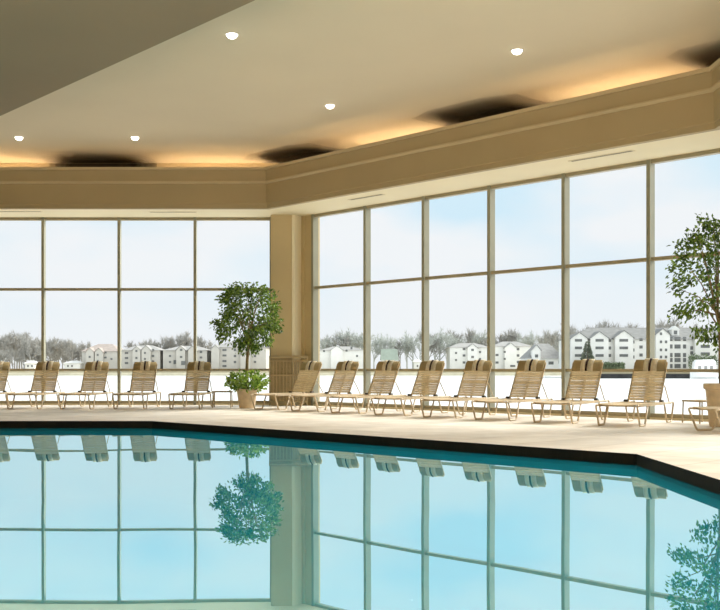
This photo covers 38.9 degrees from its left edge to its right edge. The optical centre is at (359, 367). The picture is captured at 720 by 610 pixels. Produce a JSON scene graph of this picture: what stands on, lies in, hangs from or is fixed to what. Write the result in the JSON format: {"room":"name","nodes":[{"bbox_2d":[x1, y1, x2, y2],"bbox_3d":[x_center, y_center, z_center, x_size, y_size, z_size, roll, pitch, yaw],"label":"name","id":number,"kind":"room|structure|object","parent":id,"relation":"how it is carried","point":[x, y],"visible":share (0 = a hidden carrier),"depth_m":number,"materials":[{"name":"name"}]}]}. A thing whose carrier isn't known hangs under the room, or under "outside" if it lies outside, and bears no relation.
{"room":"indoor swimming pool","nodes":[
{"label":"indoor swimming pool","id":0,"kind":"room"},
{"bbox_2d":[0,0,254,115],"bbox_3d":[-5.647,-4.800,6.985,18.707,0.600,23.970,0,0,0],"label":"ceiling","id":1,"kind":"structure","parent":0,"point":[47,46],"depth_m":13.76,"materials":[{"name":"paint"}]},
{"bbox_2d":[0,163,279,166],"bbox_3d":[-8.301,-4.425,25.500,13.398,1.350,0.200,0,0,0],"label":"wall","id":2,"kind":"structure","parent":0,"point":[1,164],"depth_m":25.40,"materials":[{"name":"paint"}]},
{"bbox_2d":[0,217,40,404],"bbox_3d":[-8.841,-1.415,25.460,1.829,4.670,0.200,0,0,0],"label":"window","id":3,"kind":"structure","parent":2,"relation":"in","point":[1,218],"depth_m":25.40,"materials":[{"name":"paint"}]},
{"bbox_2d":[41,217,45,404],"bbox_3d":[-7.895,-1.415,25.445,0.065,4.670,0.150,0,0,0],"label":"trim","id":4,"kind":"structure","parent":2,"relation":"attached to","point":[43,222],"depth_m":25.37,"materials":[{"name":"paint"}]},
{"bbox_2d":[44,217,116,404],"bbox_3d":[-6.949,-1.415,25.460,1.829,4.670,0.200,0,0,0],"label":"window","id":5,"kind":"structure","parent":2,"relation":"in","point":[45,218],"depth_m":25.40,"materials":[{"name":"paint"}]},
{"bbox_2d":[117,217,120,404],"bbox_3d":[-6.002,-1.415,25.445,0.065,4.670,0.150,0,0,0],"label":"trim","id":6,"kind":"structure","parent":2,"relation":"attached to","point":[118,218],"depth_m":25.37,"materials":[{"name":"paint"}]},
{"bbox_2d":[120,217,193,404],"bbox_3d":[-5.056,-1.415,25.460,1.829,4.670,0.200,0,0,0],"label":"window","id":7,"kind":"structure","parent":2,"relation":"in","point":[121,218],"depth_m":25.40,"materials":[{"name":"paint"}]},
{"bbox_2d":[193,217,196,404],"bbox_3d":[-4.109,-1.415,25.445,0.065,4.670,0.150,0,0,0],"label":"trim","id":8,"kind":"structure","parent":2,"relation":"attached to","point":[194,218],"depth_m":25.37,"materials":[{"name":"paint"}]},
{"bbox_2d":[196,217,269,404],"bbox_3d":[-3.163,-1.415,25.460,1.829,4.670,0.200,0,0,0],"label":"window","id":9,"kind":"structure","parent":2,"relation":"in","point":[197,218],"depth_m":25.40,"materials":[{"name":"paint"}]},
{"bbox_2d":[0,65,719,183],"bbox_3d":[0.264,-4.520,13.049,12.299,0.260,35.716,0,0,-35],"label":"trim","id":10,"kind":"structure","parent":2,"relation":"attached to","point":[708,79],"depth_m":20.58,"materials":[{"name":"paint"}]},
{"bbox_2d":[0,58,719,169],"bbox_3d":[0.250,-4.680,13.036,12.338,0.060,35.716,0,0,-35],"label":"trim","id":11,"kind":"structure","parent":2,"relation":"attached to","point":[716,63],"depth_m":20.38,"materials":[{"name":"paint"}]},
{"bbox_2d":[235,388,257,408],"bbox_3d":[-2.581,0.696,23.300,0.524,0.448,0.524,0,0,0],"label":"pot","id":12,"kind":"object","parent":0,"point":[244,398],"depth_m":23.12,"materials":[{"name":"ceramic"}]},
{"bbox_2d":[271,215,319,405],"bbox_3d":[-1.586,-1.415,25.275,1.188,4.670,0.650,0,0,0],"label":"column","id":13,"kind":"structure","parent":0,"point":[281,225],"depth_m":24.95,"materials":[{"name":"paint"}]},
{"bbox_2d":[270,217,270,404],"bbox_3d":[-2.216,-1.415,25.445,0.065,4.670,0.150,0,0,0],"label":"trim","id":14,"kind":"structure","parent":13,"relation":"attached to","point":[270,217],"depth_m":25.37,"materials":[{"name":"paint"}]},
{"bbox_2d":[292,215,300,405],"bbox_3d":[-1.563,-1.414,25.077,0.057,4.668,0.350,0,0,32],"label":"trim","id":15,"kind":"structure","parent":13,"relation":"attached to","point":[296,220],"depth_m":25.03,"materials":[{"name":"paint"}]},
{"bbox_2d":[301,216,304,404],"bbox_3d":[-1.397,-1.415,25.181,0.050,4.670,0.120,0,0,-44],"label":"trim","id":16,"kind":"structure","parent":13,"relation":"attached to","point":[302,217],"depth_m":25.14,"materials":[{"name":"paint"}]},
{"bbox_2d":[311,214,317,405],"bbox_3d":[-1.108,-1.415,24.968,0.170,4.670,0.075,0,0,-44],"label":"trim","id":17,"kind":"structure","parent":13,"relation":"attached to","point":[314,221],"depth_m":24.93,"materials":[{"name":"paint"}]},
{"bbox_2d":[0,0,719,162],"bbox_3d":[-4.020,-5.200,10.200,22.360,0.200,30.800,0,0,0],"label":"ceiling","id":18,"kind":"structure","parent":0,"point":[201,94],"depth_m":17.48,"materials":[{"name":"paint"}]},
{"bbox_2d":[0,405,719,479],"bbox_3d":[-4.020,0.920,10.200,22.360,0.001,30.800,0,0,0],"label":"floor","id":19,"kind":"structure","parent":0,"point":[677,443],"depth_m":16.04,"materials":[{"name":"stone"}]},
{"bbox_2d":[0,361,14,406],"bbox_3d":[-8.646,0.376,23.550,0.700,1.089,2.032,0,0,0],"label":"chaise lounge","id":20,"kind":"object","parent":19,"relation":"on","point":[4,366],"visible":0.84,"depth_m":24.22,"materials":[{"name":"plastic"}]},
{"bbox_2d":[5,361,64,408],"bbox_3d":[-7.475,0.376,23.550,0.700,1.089,2.032,0,0,2],"label":"chaise lounge","id":21,"kind":"object","parent":19,"relation":"on","point":[46,368],"visible":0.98,"depth_m":24.12,"materials":[{"name":"plastic"}]},
{"bbox_2d":[58,361,113,408],"bbox_3d":[-6.303,0.376,23.550,0.700,1.089,2.032,0,0,2],"label":"chaise lounge","id":22,"kind":"object","parent":19,"relation":"on","point":[95,368],"visible":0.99,"depth_m":24.12,"materials":[{"name":"plastic"}]},
{"bbox_2d":[112,361,160,408],"bbox_3d":[-5.131,0.376,23.550,0.700,1.089,2.032,0,0,0],"label":"chaise lounge","id":23,"kind":"object","parent":19,"relation":"on","point":[144,368],"visible":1,"depth_m":24.13,"materials":[{"name":"fabric"}]},
{"bbox_2d":[168,361,213,408],"bbox_3d":[-3.866,0.376,23.550,0.700,1.089,2.032,0,0,2],"label":"chaise lounge","id":24,"kind":"object","parent":19,"relation":"on","point":[198,368],"visible":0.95,"depth_m":24.13,"materials":[{"name":"fabric"}]},
{"bbox_2d":[212,391,232,407],"bbox_3d":[-3.202,0.728,23.750,0.468,0.384,0.468,0,0,-3],"label":"side table","id":25,"kind":"object","parent":19,"relation":"on","point":[213,393],"visible":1,"depth_m":23.55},
{"bbox_2d":[208,281,283,408],"bbox_3d":[-2.555,-0.539,23.284,1.769,2.918,1.690,0,0,-21],"label":"potted ficus","id":26,"kind":"object","parent":19,"relation":"on","point":[244,388],"visible":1,"depth_m":23.08,"materials":[{"name":"plant"}]},
{"bbox_2d":[250,361,326,409],"bbox_3d":[-1.571,0.376,23.070,0.700,1.089,2.032,0,0,33],"label":"chaise lounge","id":27,"kind":"object","parent":19,"relation":"on","point":[309,371],"visible":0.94,"depth_m":23.53,"materials":[{"name":"plastic"}]},
{"bbox_2d":[269,356,307,405],"bbox_3d":[-1.743,0.312,24.859,0.945,1.215,0.046,0,0,1],"label":"screen","id":28,"kind":"object","parent":19,"relation":"on","point":[293,357],"visible":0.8,"depth_m":24.84,"materials":[{"name":"wood"}]},
{"bbox_2d":[288,360,364,411],"bbox_3d":[-0.698,0.376,22.170,0.700,1.089,2.032,0,0,32],"label":"chaise lounge","id":29,"kind":"object","parent":19,"relation":"on","point":[345,372],"visible":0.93,"depth_m":22.64,"materials":[{"name":"plastic"}]},
{"bbox_2d":[363,206,370,407],"bbox_3d":[0.163,-1.415,23.657,0.170,4.670,0.075,0,0,-44],"label":"trim","id":30,"kind":"structure","parent":19,"relation":"on","point":[366,212],"depth_m":23.61,"materials":[{"name":"paint"}]},
{"bbox_2d":[328,360,406,413],"bbox_3d":[0.175,0.376,21.270,0.700,1.089,2.032,0,0,33],"label":"chaise lounge","id":31,"kind":"object","parent":19,"relation":"on","point":[385,369],"visible":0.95,"depth_m":21.74,"materials":[{"name":"plastic"}]},
{"bbox_2d":[371,360,450,415],"bbox_3d":[1.048,0.376,20.370,0.700,1.089,2.032,0,0,33],"label":"chaise lounge","id":32,"kind":"object","parent":19,"relation":"on","point":[429,367],"visible":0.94,"depth_m":20.84,"materials":[{"name":"plastic"}]},
{"bbox_2d":[422,196,428,409],"bbox_3d":[1.433,-1.415,22.345,0.170,4.670,0.075,0,0,-44],"label":"trim","id":33,"kind":"structure","parent":19,"relation":"on","point":[425,203],"depth_m":22.29,"materials":[{"name":"paint"}]},
{"bbox_2d":[420,359,498,417],"bbox_3d":[1.921,0.376,19.470,0.700,1.089,2.032,0,0,32],"label":"chaise lounge","id":34,"kind":"object","parent":19,"relation":"on","point":[476,369],"visible":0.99,"depth_m":19.95,"materials":[{"name":"plastic"}]},
{"bbox_2d":[487,185,494,412],"bbox_3d":[2.703,-1.415,21.034,0.170,4.670,0.075,0,0,-44],"label":"trim","id":35,"kind":"structure","parent":19,"relation":"on","point":[490,192],"depth_m":20.99,"materials":[{"name":"paint"}]},
{"bbox_2d":[471,359,552,420],"bbox_3d":[2.794,0.376,18.570,0.700,1.089,2.032,0,0,33],"label":"chaise lounge","id":36,"kind":"object","parent":19,"relation":"on","point":[531,367],"visible":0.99,"depth_m":19.04,"materials":[{"name":"plastic"}]},
{"bbox_2d":[561,173,569,415],"bbox_3d":[3.974,-1.415,19.722,0.170,4.670,0.075,0,0,-44],"label":"trim","id":37,"kind":"structure","parent":19,"relation":"on","point":[565,181],"depth_m":19.68,"materials":[{"name":"paint"}]},
{"bbox_2d":[531,359,609,423],"bbox_3d":[3.667,0.376,17.670,0.700,1.089,2.032,0,0,32],"label":"chaise lounge","id":38,"kind":"object","parent":19,"relation":"on","point":[584,369],"visible":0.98,"depth_m":18.15,"materials":[{"name":"plastic"}]},
{"bbox_2d":[595,358,673,426],"bbox_3d":[4.540,0.376,16.770,0.700,1.089,2.032,0,0,32],"label":"chaise lounge","id":39,"kind":"object","parent":19,"relation":"on","point":[647,368],"visible":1,"depth_m":17.25,"materials":[{"name":"plastic"}]},
{"bbox_2d":[646,159,654,418],"bbox_3d":[5.244,-1.415,18.410,0.170,4.670,0.075,0,0,-44],"label":"trim","id":40,"kind":"structure","parent":19,"relation":"on","point":[650,168],"depth_m":18.36,"materials":[{"name":"paint"}]},
{"bbox_2d":[665,213,719,426],"bbox_3d":[5.689,-0.738,16.008,1.747,3.316,1.702,0,0,0],"label":"potted ficus","id":41,"kind":"object","parent":19,"relation":"on","point":[712,390],"visible":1,"depth_m":15.99,"materials":[{"name":"plant"}]},
{"bbox_2d":[682,400,706,423],"bbox_3d":[5.700,0.728,17.050,0.468,0.384,0.468,0,0,-23],"label":"side table","id":42,"kind":"object","parent":19,"relation":"on","point":[683,401],"visible":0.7,"depth_m":17.04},
{"bbox_2d":[688,406,719,430],"bbox_3d":[5.848,0.376,14.805,2.032,1.089,0.700,0,0,-14],"label":"chaise lounge","id":43,"kind":"object","parent":19,"relation":"on","point":[715,409],"visible":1,"depth_m":14.87,"materials":[{"name":"metal"}]},
{"bbox_2d":[0,130,719,216],"bbox_3d":[0.767,-3.800,13.600,13.527,0.100,37.501,0,0,-35],"label":"soffit","id":44,"kind":"structure","parent":0,"point":[710,140],"depth_m":20.84,"materials":[{"name":"paint"}]},
{"bbox_2d":[0,87,719,208],"bbox_3d":[0.273,-4.040,13.056,12.276,0.580,35.716,0,0,-35],"label":"fascia","id":45,"kind":"object","parent":44,"relation":"attached to","point":[697,114],"visible":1,"depth_m":20.58,"materials":[{"name":"paint"}]},
{"bbox_2d":[568,150,634,161],"bbox_3d":[4.263,-3.746,18.043,0.120,0.008,1.310,0,0,-44],"label":"linear vent","id":46,"kind":"object","parent":44,"relation":"attached to","point":[628,151],"visible":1,"depth_m":18.00,"materials":[{"name":"metal"}]},
{"bbox_3d":[-4.020,-4.050,10.200,21.960,0.400,30.400,0,0,0],"label":"ledge","id":47,"kind":"object","parent":44,"relation":"on","visible":0},
{"bbox_2d":[37,154,156,166],"bbox_3d":[-6.400,-4.674,24.825,2.670,0.848,1.150,0,0,0],"label":"grille","id":48,"kind":"object","parent":47,"relation":"on","point":[94,162],"visible":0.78,"depth_m":25.30,"materials":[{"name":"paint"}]},
{"bbox_2d":[244,144,340,162],"bbox_3d":[-1.642,-4.674,24.363,1.500,0.848,2.466,0,0,-44],"label":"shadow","id":49,"kind":"object","parent":47,"relation":"on","point":[287,157],"visible":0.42,"depth_m":24.35,"materials":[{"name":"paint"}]},
{"bbox_2d":[414,94,543,125],"bbox_3d":[2.345,-4.674,20.247,1.500,0.848,2.626,0,0,-44],"label":"grille","id":50,"kind":"object","parent":47,"relation":"on","point":[495,111],"visible":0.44,"depth_m":20.19,"materials":[{"name":"paint"}]},
{"bbox_2d":[669,40,719,68],"bbox_3d":[5.884,-4.674,16.593,1.500,0.848,1.394,0,0,-44],"label":"grille","id":51,"kind":"object","parent":47,"relation":"on","point":[711,61],"visible":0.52,"depth_m":16.69,"materials":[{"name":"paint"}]},
{"bbox_2d":[0,421,719,494],"bbox_3d":[-5.520,1.005,10.350,16.960,0.170,14.700,0,0,0],"label":"pool edge","id":52,"kind":"structure","parent":0,"point":[702,481],"depth_m":13.21,"materials":[{"name":"black tile"}]},
{"bbox_2d":[703,383,719,426],"bbox_3d":[5.680,0.581,16.000,0.566,0.678,0.566,0,0,0],"label":"pot","id":53,"kind":"object","parent":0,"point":[712,390],"depth_m":15.88,"materials":[{"name":"ceramic"}]},
{"label":"outside","id":54,"kind":"structure","parent":0,"visible":0},
{"bbox_2d":[0,376,718,414],"bbox_3d":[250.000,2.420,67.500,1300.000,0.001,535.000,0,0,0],"label":"ground","id":55,"kind":"structure","parent":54,"point":[613,389],"depth_m":109.70,"materials":[{"name":"snow"}]},
{"bbox_2d":[690,359,717,378],"bbox_3d":[78.803,0.297,234.000,6.200,4.546,2.200,0,0,0],"label":"cabin boat","id":56,"kind":"object","parent":55,"relation":"on","point":[709,363],"visible":0.87,"depth_m":233.02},
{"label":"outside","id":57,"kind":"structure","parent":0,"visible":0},
{"bbox_2d":[570,372,717,373],"bbox_3d":[174.000,1.910,283.500,252.000,2.020,91.000,0,0,0],"label":"ground","id":58,"kind":"structure","parent":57,"point":[570,372],"depth_m":238.02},
{"bbox_2d":[519,344,558,368],"bbox_3d":[50.282,-2.860,281.300,10.436,7.760,16.400,0,0,0],"label":"house","id":59,"kind":"structure","parent":58,"relation":"on","point":[545,352],"depth_m":274.97,"materials":[{"name":"white"}]},
{"bbox_2d":[580,341,595,359],"bbox_3d":[54.401,-2.757,244.001,5.021,7.314,4.979,0,0,0],"label":"conifer","id":60,"kind":"object","parent":58,"relation":"on","point":[587,349],"visible":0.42,"depth_m":243.58,"materials":[{"name":"green plant"}]},
{"bbox_2d":[602,361,624,368],"bbox_3d":[60.271,-0.364,243.970,6.644,2.749,2.557,0,0,0],"label":"hedge","id":61,"kind":"object","parent":58,"relation":"on","point":[606,365],"visible":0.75,"depth_m":243.37,"materials":[{"name":"green plant"}]},
{"bbox_2d":[558,326,718,368],"bbox_3d":[78.431,-4.773,256.300,54.922,11.346,16.400,0,0,0],"label":"apartment building","id":62,"kind":"structure","parent":58,"relation":"on","point":[673,344],"depth_m":248.90,"materials":[{"name":"white"}]},
{"bbox_2d":[655,316,683,327],"bbox_3d":[80.385,-6.787,273.209,11.352,15.651,12.929,0,0,-24],"label":"bare tree","id":63,"kind":"object","parent":58,"relation":"on","point":[673,323],"visible":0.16,"depth_m":270.24,"materials":[{"name":"plant"}]},
{"bbox_2d":[688,353,717,368],"bbox_3d":[82.004,-1.389,244.011,7.328,4.651,2.604,0,0,0],"label":"hedge","id":64,"kind":"object","parent":58,"relation":"on","point":[695,357],"visible":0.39,"depth_m":243.67,"materials":[{"name":"green plant"}]},
{"bbox_3d":[-5.520,1.680,10.350,16.960,1.180,14.700,0,0,0],"label":"basin","id":65,"kind":"object","parent":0,"visible":0},
{"bbox_2d":[0,428,719,609],"bbox_3d":[-5.520,1.044,10.350,16.960,0.001,14.700,0,0,0],"label":"pool water","id":66,"kind":"object","parent":65,"relation":"in","point":[91,518],"visible":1,"depth_m":6.55,"materials":[{"name":"liquid"}]},
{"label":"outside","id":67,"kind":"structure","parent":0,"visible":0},
{"bbox_2d":[593,374,718,377],"bbox_3d":[173.600,2.145,237.550,252.800,1.550,0.700,0,0,0],"label":"seawall","id":68,"kind":"object","parent":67,"point":[602,375],"depth_m":237.21,"materials":[{"name":"stone"}]},
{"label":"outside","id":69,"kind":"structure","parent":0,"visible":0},
{"bbox_2d":[0,373,560,375],"bbox_3d":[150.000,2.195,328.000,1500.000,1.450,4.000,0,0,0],"label":"bank","id":70,"kind":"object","parent":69,"point":[9,374],"depth_m":325.98,"materials":[{"name":"snow"}]},
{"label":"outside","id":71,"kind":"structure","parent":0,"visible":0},
{"bbox_2d":[9,371,560,372],"bbox_3d":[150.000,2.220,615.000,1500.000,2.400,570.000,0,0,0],"label":"ground","id":72,"kind":"structure","parent":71,"point":[9,371],"depth_m":329.98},
{"bbox_2d":[0,335,16,354],"bbox_3d":[-121.643,-5.463,345.454,9.427,12.997,10.736,0,0,19],"label":"bare tree","id":73,"kind":"object","parent":72,"relation":"on","point":[4,342],"visible":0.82,"depth_m":345.77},
{"bbox_2d":[0,347,20,368],"bbox_3d":[-115.203,-3.072,336.150,8.926,8.221,8.496,0,0,-27],"label":"bare tree","id":74,"kind":"object","parent":72,"relation":"on","point":[12,354],"visible":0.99,"depth_m":335.46,"materials":[{"name":"plant"}]},
{"bbox_2d":[8,331,23,368],"bbox_3d":[-118.354,-6.375,352.887,7.723,14.820,10.420,0,0,-17],"label":"bare tree","id":75,"kind":"object","parent":72,"relation":"on","point":[11,340],"visible":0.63,"depth_m":351.52,"materials":[{"name":"plant"}]},
{"bbox_2d":[7,330,34,368],"bbox_3d":[-118.200,-6.283,356.307,12.094,14.640,10.619,0,0,-14],"label":"bare tree","id":76,"kind":"object","parent":72,"relation":"on","point":[9,335],"visible":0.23,"depth_m":355.84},
{"bbox_2d":[14,336,40,361],"bbox_3d":[-110.895,-5.119,340.516,10.622,12.332,11.159,0,0,-21],"label":"bare tree","id":77,"kind":"object","parent":72,"relation":"on","point":[26,344],"visible":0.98,"depth_m":339.87,"materials":[{"name":"plant"}]},
{"bbox_2d":[25,361,36,368],"bbox_3d":[-107.574,-0.711,335.000,3.929,3.461,7.000,0,0,0],"label":"house","id":78,"kind":"structure","parent":72,"relation":"on","point":[30,364],"depth_m":332.00,"materials":[{"name":"white"}]},
{"bbox_2d":[46,338,60,360],"bbox_3d":[-106.930,-5.134,349.666,8.947,12.335,10.190,0,0,-17],"label":"bare tree","id":79,"kind":"object","parent":72,"relation":"on","point":[50,340],"visible":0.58,"depth_m":348.44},
{"bbox_2d":[50,337,63,357],"bbox_3d":[-104.651,-5.197,352.877,6.493,12.459,8.760,0,0,-21],"label":"bare tree","id":80,"kind":"object","parent":72,"relation":"on","point":[56,350],"visible":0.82,"depth_m":351.86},
{"bbox_2d":[46,339,73,368],"bbox_3d":[-104.429,-4.873,355.240,9.759,11.813,8.569,0,0,25],"label":"bare tree","id":81,"kind":"object","parent":72,"relation":"on","point":[68,342],"visible":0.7,"depth_m":354.36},
{"bbox_2d":[64,340,75,360],"bbox_3d":[-96.622,-4.538,339.463,5.805,11.139,7.832,0,0,-31],"label":"bare tree","id":82,"kind":"object","parent":72,"relation":"on","point":[70,349],"visible":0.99,"depth_m":339.21,"materials":[{"name":"plant"}]},
{"bbox_2d":[64,361,82,368],"bbox_3d":[-93.741,-0.711,335.000,6.208,3.461,7.000,0,0,0],"label":"house","id":83,"kind":"structure","parent":72,"relation":"on","point":[70,364],"depth_m":332.00,"materials":[{"name":"white"}]},
{"bbox_2d":[69,343,85,360],"bbox_3d":[-95.043,-4.295,343.816,7.489,10.652,5.551,0,0,-18],"label":"bare tree","id":84,"kind":"object","parent":72,"relation":"on","point":[82,344],"visible":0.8,"depth_m":343.12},
{"bbox_2d":[82,344,121,368],"bbox_3d":[-85.392,-3.513,341.300,12.823,9.067,16.400,0,0,0],"label":"apartment building","id":85,"kind":"structure","parent":72,"relation":"on","point":[99,352],"depth_m":335.01,"materials":[{"name":"beige"}]},
{"bbox_2d":[121,345,164,368],"bbox_3d":[-72.091,-3.267,341.300,13.809,8.574,16.400,0,0,0],"label":"apartment building","id":86,"kind":"structure","parent":72,"relation":"on","point":[129,356],"depth_m":335.01,"materials":[{"name":"beige"}]},
{"bbox_2d":[161,333,184,348],"bbox_3d":[-65.626,-6.012,352.978,11.644,14.096,10.224,0,0,30],"label":"bare tree","id":87,"kind":"object","parent":72,"relation":"on","point":[171,340],"visible":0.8,"depth_m":351.78,"materials":[{"name":"plant"}]},
{"bbox_2d":[172,332,192,345],"bbox_3d":[-61.637,-6.296,354.006,12.658,14.697,13.299,0,0,-5],"label":"bare tree","id":88,"kind":"object","parent":72,"relation":"on","point":[185,338],"visible":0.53,"depth_m":351.69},
{"bbox_2d":[163,345,210,368],"bbox_3d":[-57.475,-3.185,341.300,15.451,8.410,16.400,0,0,0],"label":"apartment building","id":89,"kind":"structure","parent":72,"relation":"on","point":[178,357],"depth_m":335.01,"materials":[{"name":"beige"}]},
{"bbox_2d":[210,342,269,368],"bbox_3d":[-39.740,-3.924,341.300,18.735,9.888,16.400,0,0,0],"label":"apartment building","id":90,"kind":"structure","parent":72,"relation":"on","point":[222,356],"depth_m":335.01,"materials":[{"name":"beige"}]},
{"bbox_2d":[320,334,332,349],"bbox_3d":[-12.590,-5.665,352.100,8.955,13.400,9.108,0,0,20],"label":"bare tree","id":91,"kind":"object","parent":72,"relation":"on","point":[323,342],"visible":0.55,"depth_m":351.78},
{"bbox_2d":[320,346,362,368],"bbox_3d":[-5.912,-3.178,341.300,15.451,8.396,16.400,0,0,0],"label":"apartment building","id":92,"kind":"structure","parent":72,"relation":"on","point":[329,357],"depth_m":335.01,"materials":[{"name":"white"}]},
{"bbox_2d":[333,331,353,345],"bbox_3d":[-5.069,-6.371,353.575,10.210,14.817,11.628,0,0,-22],"label":"bare tree","id":93,"kind":"object","parent":72,"relation":"on","point":[346,340],"visible":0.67,"depth_m":352.21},
{"bbox_2d":[332,325,359,347],"bbox_3d":[-4.730,-6.937,354.945,10.841,15.950,10.659,0,0,18],"label":"bare tree","id":94,"kind":"object","parent":72,"relation":"on","point":[351,335],"visible":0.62,"depth_m":353.97,"materials":[{"name":"plant"}]},
{"bbox_2d":[339,330,372,348],"bbox_3d":[-1.760,-7.083,355.386,14.671,16.229,10.360,0,0,37],"label":"bare tree","id":95,"kind":"object","parent":72,"relation":"on","point":[361,345],"visible":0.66,"depth_m":353.93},
{"bbox_2d":[362,335,384,368],"bbox_3d":[4.596,-5.635,340.548,9.066,13.339,8.915,0,0,-26],"label":"bare tree","id":96,"kind":"object","parent":72,"relation":"on","point":[378,352],"visible":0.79,"depth_m":340.37,"materials":[{"name":"plant"}]},
{"bbox_2d":[374,333,392,354],"bbox_3d":[8.463,-5.792,342.819,9.282,13.656,9.126,0,0,-12],"label":"bare tree","id":97,"kind":"object","parent":72,"relation":"on","point":[381,342],"visible":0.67,"depth_m":342.29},
{"bbox_2d":[380,349,398,360],"bbox_3d":[9.631,-2.623,335.500,6.000,7.286,5.800,0,0,0],"label":"shed","id":98,"kind":"object","parent":72,"relation":"on","point":[386,354],"visible":0.6,"depth_m":334.03,"materials":[{"name":"white"}]},
{"bbox_2d":[383,334,398,348],"bbox_3d":[10.563,-5.612,342.020,8.884,13.294,9.035,0,0,41],"label":"bare tree","id":99,"kind":"object","parent":72,"relation":"on","point":[392,344],"visible":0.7,"depth_m":341.25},
{"bbox_2d":[390,336,408,368],"bbox_3d":[12.800,-5.004,344.195,9.477,12.076,8.321,0,0,29],"label":"bare tree","id":100,"kind":"object","parent":72,"relation":"on","point":[398,342],"visible":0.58,"depth_m":343.04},
{"bbox_2d":[396,330,419,368],"bbox_3d":[16.733,-6.162,344.287,9.621,14.397,9.785,0,0,14],"label":"bare tree","id":101,"kind":"object","parent":72,"relation":"on","point":[405,350],"visible":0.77,"depth_m":342.96,"materials":[{"name":"plant"}]},
{"bbox_2d":[400,335,416,368],"bbox_3d":[15.854,-5.684,343.655,8.571,13.427,12.138,0,0,-8],"label":"bare tree","id":102,"kind":"object","parent":72,"relation":"on","point":[411,341],"visible":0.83,"depth_m":341.87,"materials":[{"name":"plant"}]},
{"bbox_2d":[407,331,436,359],"bbox_3d":[20.706,-5.615,340.170,12.012,13.289,8.483,0,0,30],"label":"bare tree","id":103,"kind":"object","parent":72,"relation":"on","point":[430,341],"visible":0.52,"depth_m":340.37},
{"bbox_2d":[414,330,445,358],"bbox_3d":[23.944,-6.378,345.610,10.219,14.831,11.639,0,0,-42],"label":"bare tree","id":104,"kind":"object","parent":72,"relation":"on","point":[420,336],"visible":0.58,"depth_m":344.51,"materials":[{"name":"plant"}]},
{"bbox_2d":[417,329,459,360],"bbox_3d":[26.095,-6.890,345.749,14.322,15.844,10.114,0,0,-6],"label":"bare tree","id":105,"kind":"object","parent":72,"relation":"on","point":[450,343],"visible":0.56,"depth_m":344.97,"materials":[{"name":"plant"}]},
{"bbox_2d":[431,326,449,359],"bbox_3d":[26.976,-6.700,344.627,10.343,15.476,10.519,0,0,-21],"label":"bare tree","id":106,"kind":"object","parent":72,"relation":"on","point":[440,341],"visible":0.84,"depth_m":344.80,"materials":[{"name":"plant"}]},
{"bbox_2d":[446,343,486,368],"bbox_3d":[35.963,-3.678,341.300,13.809,9.395,16.400,0,0,0],"label":"apartment building","id":107,"kind":"structure","parent":72,"relation":"on","point":[457,355],"depth_m":335.01,"materials":[{"name":"white"}]},
{"bbox_2d":[455,328,478,342],"bbox_3d":[37.358,-7.188,358.721,12.233,16.454,10.741,0,0,-44],"label":"bare tree","id":108,"kind":"object","parent":72,"relation":"on","point":[469,337],"visible":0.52,"depth_m":357.75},
{"bbox_2d":[464,326,486,343],"bbox_3d":[40.414,-6.994,357.749,9.708,16.052,13.747,0,0,-29],"label":"bare tree","id":109,"kind":"object","parent":72,"relation":"on","point":[476,338],"visible":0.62,"depth_m":355.14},
{"bbox_2d":[495,327,519,342],"bbox_3d":[51.564,-7.019,359.108,11.981,16.114,10.519,0,0,-25],"label":"bare tree","id":110,"kind":"object","parent":72,"relation":"on","point":[515,331],"visible":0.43,"depth_m":358.54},
{"bbox_2d":[495,342,530,368],"bbox_3d":[50.086,-3.924,341.300,13.152,9.888,16.400,0,0,0],"label":"apartment building","id":111,"kind":"structure","parent":72,"relation":"on","point":[507,354],"depth_m":335.01,"materials":[{"name":"white"}]},
{"bbox_2d":[510,330,540,346],"bbox_3d":[58.096,-6.878,353.897,9.567,15.820,13.548,0,0,31],"label":"bare tree","id":112,"kind":"object","parent":72,"relation":"on","point":[526,340],"visible":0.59,"depth_m":354.45,"materials":[{"name":"plant"}]},
{"bbox_2d":[536,330,558,349],"bbox_3d":[65.622,-6.712,352.845,10.117,15.499,11.523,0,0,15],"label":"bare tree","id":113,"kind":"object","parent":72,"relation":"on","point":[549,338],"visible":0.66,"depth_m":352.89,"materials":[{"name":"plant"}]},
{"bbox_3d":[2.751,-4.425,21.050,8.706,1.350,8.979,0,0,0],"label":"wall","id":114,"kind":"structure","parent":0,"visible":0},
{"bbox_2d":[313,207,362,407],"bbox_3d":[-0.469,-1.415,24.316,0.200,4.670,1.752,0,0,-44],"label":"window","id":115,"kind":"structure","parent":114,"relation":"in","point":[320,403],"depth_m":24.29,"materials":[{"name":"paint"}]},
{"bbox_2d":[365,197,421,409],"bbox_3d":[0.801,-1.415,23.005,0.200,4.670,1.752,0,0,-44],"label":"window","id":116,"kind":"structure","parent":114,"relation":"in","point":[406,201],"depth_m":22.94,"materials":[{"name":"paint"}]},
{"bbox_2d":[424,186,486,412],"bbox_3d":[2.072,-1.415,21.693,0.200,4.670,1.752,0,0,-44],"label":"window","id":117,"kind":"structure","parent":114,"relation":"in","point":[480,189],"depth_m":21.65,"materials":[{"name":"paint"}]},
{"bbox_2d":[490,174,560,415],"bbox_3d":[3.342,-1.415,20.381,0.200,4.670,1.752,0,0,-44],"label":"window","id":118,"kind":"structure","parent":114,"relation":"in","point":[554,177],"depth_m":20.35,"materials":[{"name":"paint"}]},
{"bbox_2d":[564,160,645,418],"bbox_3d":[4.613,-1.415,19.070,0.200,4.670,1.752,0,0,-44],"label":"window","id":119,"kind":"structure","parent":114,"relation":"in","point":[640,163],"depth_m":18.98,"materials":[{"name":"paint"}]},
{"bbox_2d":[650,148,719,421],"bbox_3d":[5.883,-1.415,17.758,0.200,4.670,1.752,0,0,-44],"label":"window","id":120,"kind":"structure","parent":114,"relation":"in","point":[658,416],"depth_m":17.92,"materials":[{"name":"paint"}]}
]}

